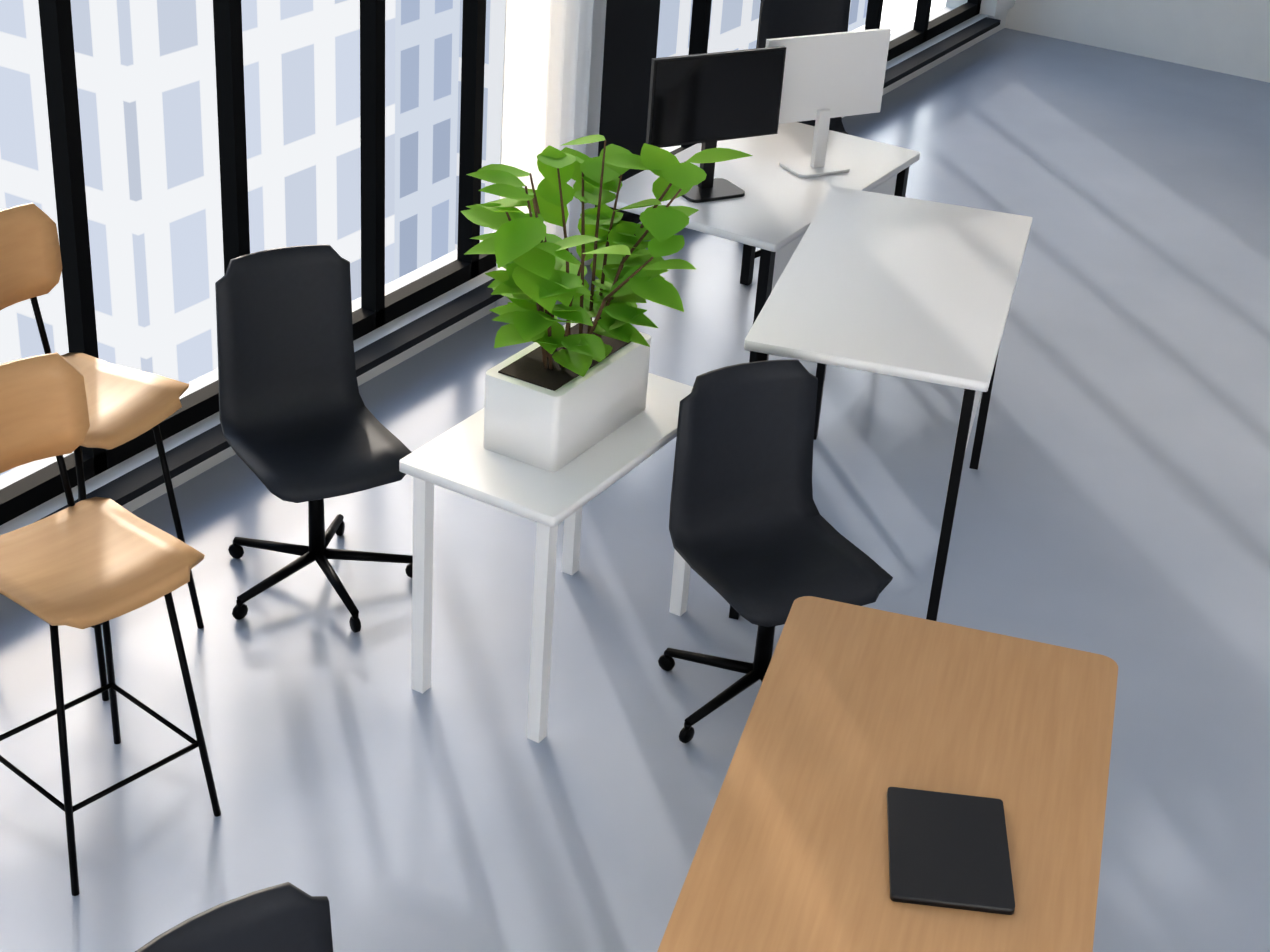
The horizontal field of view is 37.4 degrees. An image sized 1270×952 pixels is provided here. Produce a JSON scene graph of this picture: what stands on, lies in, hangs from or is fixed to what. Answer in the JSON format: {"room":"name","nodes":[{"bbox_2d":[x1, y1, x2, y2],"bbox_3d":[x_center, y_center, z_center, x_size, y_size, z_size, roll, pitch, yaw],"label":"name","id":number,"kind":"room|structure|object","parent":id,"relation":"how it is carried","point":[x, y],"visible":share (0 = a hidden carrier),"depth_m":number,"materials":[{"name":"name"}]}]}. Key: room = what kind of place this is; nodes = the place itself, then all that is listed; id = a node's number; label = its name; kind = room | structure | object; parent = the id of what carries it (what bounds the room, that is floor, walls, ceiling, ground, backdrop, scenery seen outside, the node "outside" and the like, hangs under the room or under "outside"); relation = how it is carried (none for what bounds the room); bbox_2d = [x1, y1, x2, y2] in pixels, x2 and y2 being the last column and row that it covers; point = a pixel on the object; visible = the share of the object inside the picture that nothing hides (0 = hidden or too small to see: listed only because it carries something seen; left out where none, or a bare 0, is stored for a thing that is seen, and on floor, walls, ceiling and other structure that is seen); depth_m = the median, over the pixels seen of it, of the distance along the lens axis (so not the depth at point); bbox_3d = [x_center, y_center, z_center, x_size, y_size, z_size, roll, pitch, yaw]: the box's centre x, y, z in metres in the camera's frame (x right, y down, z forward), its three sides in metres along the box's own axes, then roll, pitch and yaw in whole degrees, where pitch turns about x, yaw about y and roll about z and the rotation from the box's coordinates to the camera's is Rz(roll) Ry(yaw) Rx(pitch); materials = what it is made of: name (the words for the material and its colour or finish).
{"room":"office","nodes":[
{"label":"office","id":0,"kind":"room"},
{"bbox_2d":[0,0,1014,534],"bbox_3d":[-1.648,-1.446,5.376,0.360,3.500,16.000,19,32,25],"label":"wall","id":1,"kind":"structure","parent":0,"point":[630,46],"depth_m":7.86,"materials":[{"name":"white paint"}]},
{"bbox_2d":[0,0,496,525],"bbox_3d":[-1.482,-1.489,5.634,0.100,3.050,4.700,19,32,25],"label":"window","id":2,"kind":"structure","parent":1,"relation":"in","point":[378,308],"depth_m":6.26,"materials":[{"name":"black metal"}]},
{"bbox_2d":[36,17,1000,521],"bbox_3d":[-1.608,0.018,6.078,0.100,0.030,15.200,19,32,25],"label":"window sill","id":3,"kind":"structure","parent":1,"relation":"attached to","point":[146,477],"depth_m":7.09,"materials":[{"name":"paint"}]},
{"bbox_2d":[495,0,606,307],"bbox_3d":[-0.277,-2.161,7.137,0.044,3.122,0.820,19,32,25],"label":"column","id":4,"kind":"structure","parent":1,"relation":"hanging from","point":[552,70],"depth_m":7.45,"materials":[{"name":"white paint"}]},
{"bbox_2d":[670,0,980,154],"bbox_3d":[1.143,-3.457,9.584,0.070,3.050,4.430,19,32,25],"label":"window","id":5,"kind":"structure","parent":1,"relation":"in","point":[924,30],"depth_m":11.03,"materials":[{"name":"black metal"}]},
{"bbox_2d":[0,28,1269,951],"bbox_3d":[2.318,1.584,4.249,9.900,0.200,16.600,19,32,25],"label":"floor","id":6,"kind":"structure","parent":0,"point":[1113,499],"depth_m":5.85,"materials":[{"name":"concrete"}]},
{"bbox_2d":[0,203,203,700],"bbox_3d":[-1.552,-0.074,5.212,0.509,1.272,0.449,16,31,21],"label":"chair","id":7,"kind":"object","parent":6,"relation":"on","point":[125,404],"visible":0.58,"depth_m":5.14,"materials":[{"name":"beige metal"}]},
{"bbox_2d":[0,352,220,895],"bbox_3d":[-1.353,0.347,4.553,0.509,1.192,0.449,25,35,33],"label":"chair","id":8,"kind":"object","parent":6,"relation":"on","point":[86,563],"visible":1,"depth_m":4.49,"materials":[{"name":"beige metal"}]},
{"bbox_2d":[135,882,332,951],"bbox_3d":[-0.605,1.264,3.245,0.540,0.944,0.528,-22,38,-39],"label":"chair","id":9,"kind":"object","parent":6,"relation":"on","point":[286,917],"visible":1,"depth_m":3.26,"materials":[{"name":"black plastic"}]},
{"bbox_2d":[215,245,412,632],"bbox_3d":[-0.946,-0.101,5.600,0.624,1.020,0.596,-13,33,-29],"label":"chair","id":10,"kind":"object","parent":6,"relation":"on","point":[299,422],"visible":0.92,"depth_m":5.66,"materials":[{"name":"black plastic"}]},
{"bbox_2d":[399,373,692,742],"bbox_3d":[-0.217,0.190,5.455,0.500,0.750,0.900,19,32,25],"label":"table","id":11,"kind":"object","parent":6,"relation":"on","point":[459,458],"visible":0.62,"depth_m":5.11,"materials":[{"name":"white wood"}]},
{"bbox_2d":[461,134,752,471],"bbox_3d":[-0.138,-0.456,5.011,0.650,0.815,0.882,19,32,25],"label":"plant","id":12,"kind":"object","parent":11,"relation":"on","point":[558,396],"visible":1,"depth_m":5.03,"materials":[{"name":"green plant"}]},
{"bbox_2d":[600,122,919,361],"bbox_3d":[0.483,-0.847,7.443,0.750,0.750,1.300,19,32,25],"label":"table","id":13,"kind":"object","parent":6,"relation":"on","point":[771,213],"visible":0.44,"depth_m":7.16,"materials":[{"name":"white"}]},
{"bbox_2d":[646,46,785,202],"bbox_3d":[0.291,-1.298,6.904,0.560,0.530,0.180,-12,33,-27],"label":"monitor","id":14,"kind":"object","parent":13,"relation":"on","point":[708,100],"visible":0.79,"depth_m":6.85,"materials":[{"name":"black plastic"}]},
{"bbox_2d":[765,28,890,177],"bbox_3d":[0.720,-1.441,7.224,0.560,0.530,0.180,-12,33,-27],"label":"monitor","id":15,"kind":"object","parent":13,"relation":"on","point":[827,77],"visible":0.9,"depth_m":7.20,"materials":[{"name":"white plastic"}]},
{"bbox_2d":[658,359,892,742],"bbox_3d":[0.401,0.246,5.205,0.624,0.970,0.596,-11,32,-25],"label":"office chair","id":16,"kind":"object","parent":6,"relation":"on","point":[760,541],"visible":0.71,"depth_m":5.26,"materials":[{"name":"black plastic"}]},
{"bbox_2d":[755,0,850,257],"bbox_3d":[0.790,-1.488,8.203,0.624,1.180,0.596,-6,30,-19],"label":"chair","id":17,"kind":"object","parent":6,"relation":"on","point":[784,18],"visible":0.04,"depth_m":8.21,"materials":[{"name":"black plastic"}]},
{"bbox_2d":[729,186,1032,620],"bbox_3d":[0.805,-0.217,6.118,0.700,0.960,1.400,11,29,12],"label":"desk","id":18,"kind":"object","parent":6,"relation":"on","point":[903,287],"visible":0.88,"depth_m":5.74,"materials":[{"name":"white"}]},
{"bbox_2d":[657,596,1117,951],"bbox_3d":[0.560,0.996,4.100,0.780,0.740,1.400,11,29,12],"label":"oak desk","id":19,"kind":"object","parent":6,"relation":"on","point":[856,712],"visible":1,"depth_m":3.97,"materials":[{"name":"brown wood"}]},
{"bbox_2d":[887,787,1014,914],"bbox_3d":[0.631,0.749,3.772,0.240,0.016,0.340,6,29,3],"label":"laptop","id":20,"kind":"object","parent":19,"relation":"on","point":[948,850],"visible":0.9,"depth_m":3.75,"materials":[{"name":"black plastic"}]},
{"bbox_2d":[1005,0,1269,82],"bbox_3d":[6.606,-3.159,9.632,9.900,3.500,0.300,19,32,25],"label":"wall","id":21,"kind":"structure","parent":0,"point":[1231,37],"depth_m":11.78,"materials":[{"name":"white paint"}]},
{"label":"outside","id":22,"kind":"structure","parent":0,"visible":0},
{"bbox_2d":[0,0,394,475],"bbox_3d":[-11.285,-12.871,37.934,10.000,27.000,8.000,19,32,25],"label":"building","id":23,"kind":"structure","parent":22,"point":[146,86],"depth_m":36.82,"materials":[{"name":"white"}]},
{"bbox_2d":[394,0,459,279],"bbox_3d":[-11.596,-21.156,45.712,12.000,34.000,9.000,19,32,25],"label":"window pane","id":24,"kind":"structure","parent":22,"point":[426,70],"depth_m":51.56,"materials":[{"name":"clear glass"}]},
{"bbox_2d":[455,0,760,249],"bbox_3d":[-3.188,-22.056,52.676,12.000,30.000,10.000,19,32,25],"label":"building","id":25,"kind":"structure","parent":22,"point":[733,26],"depth_m":53.53,"materials":[{"name":"white"}]},
{"bbox_2d":[848,0,867,30],"bbox_3d":[2.635,-33.815,72.846,14.000,32.000,12.000,19,32,25],"label":"building","id":26,"kind":"structure","parent":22,"point":[857,13],"depth_m":80.08,"materials":[{"name":"white"}]}
]}

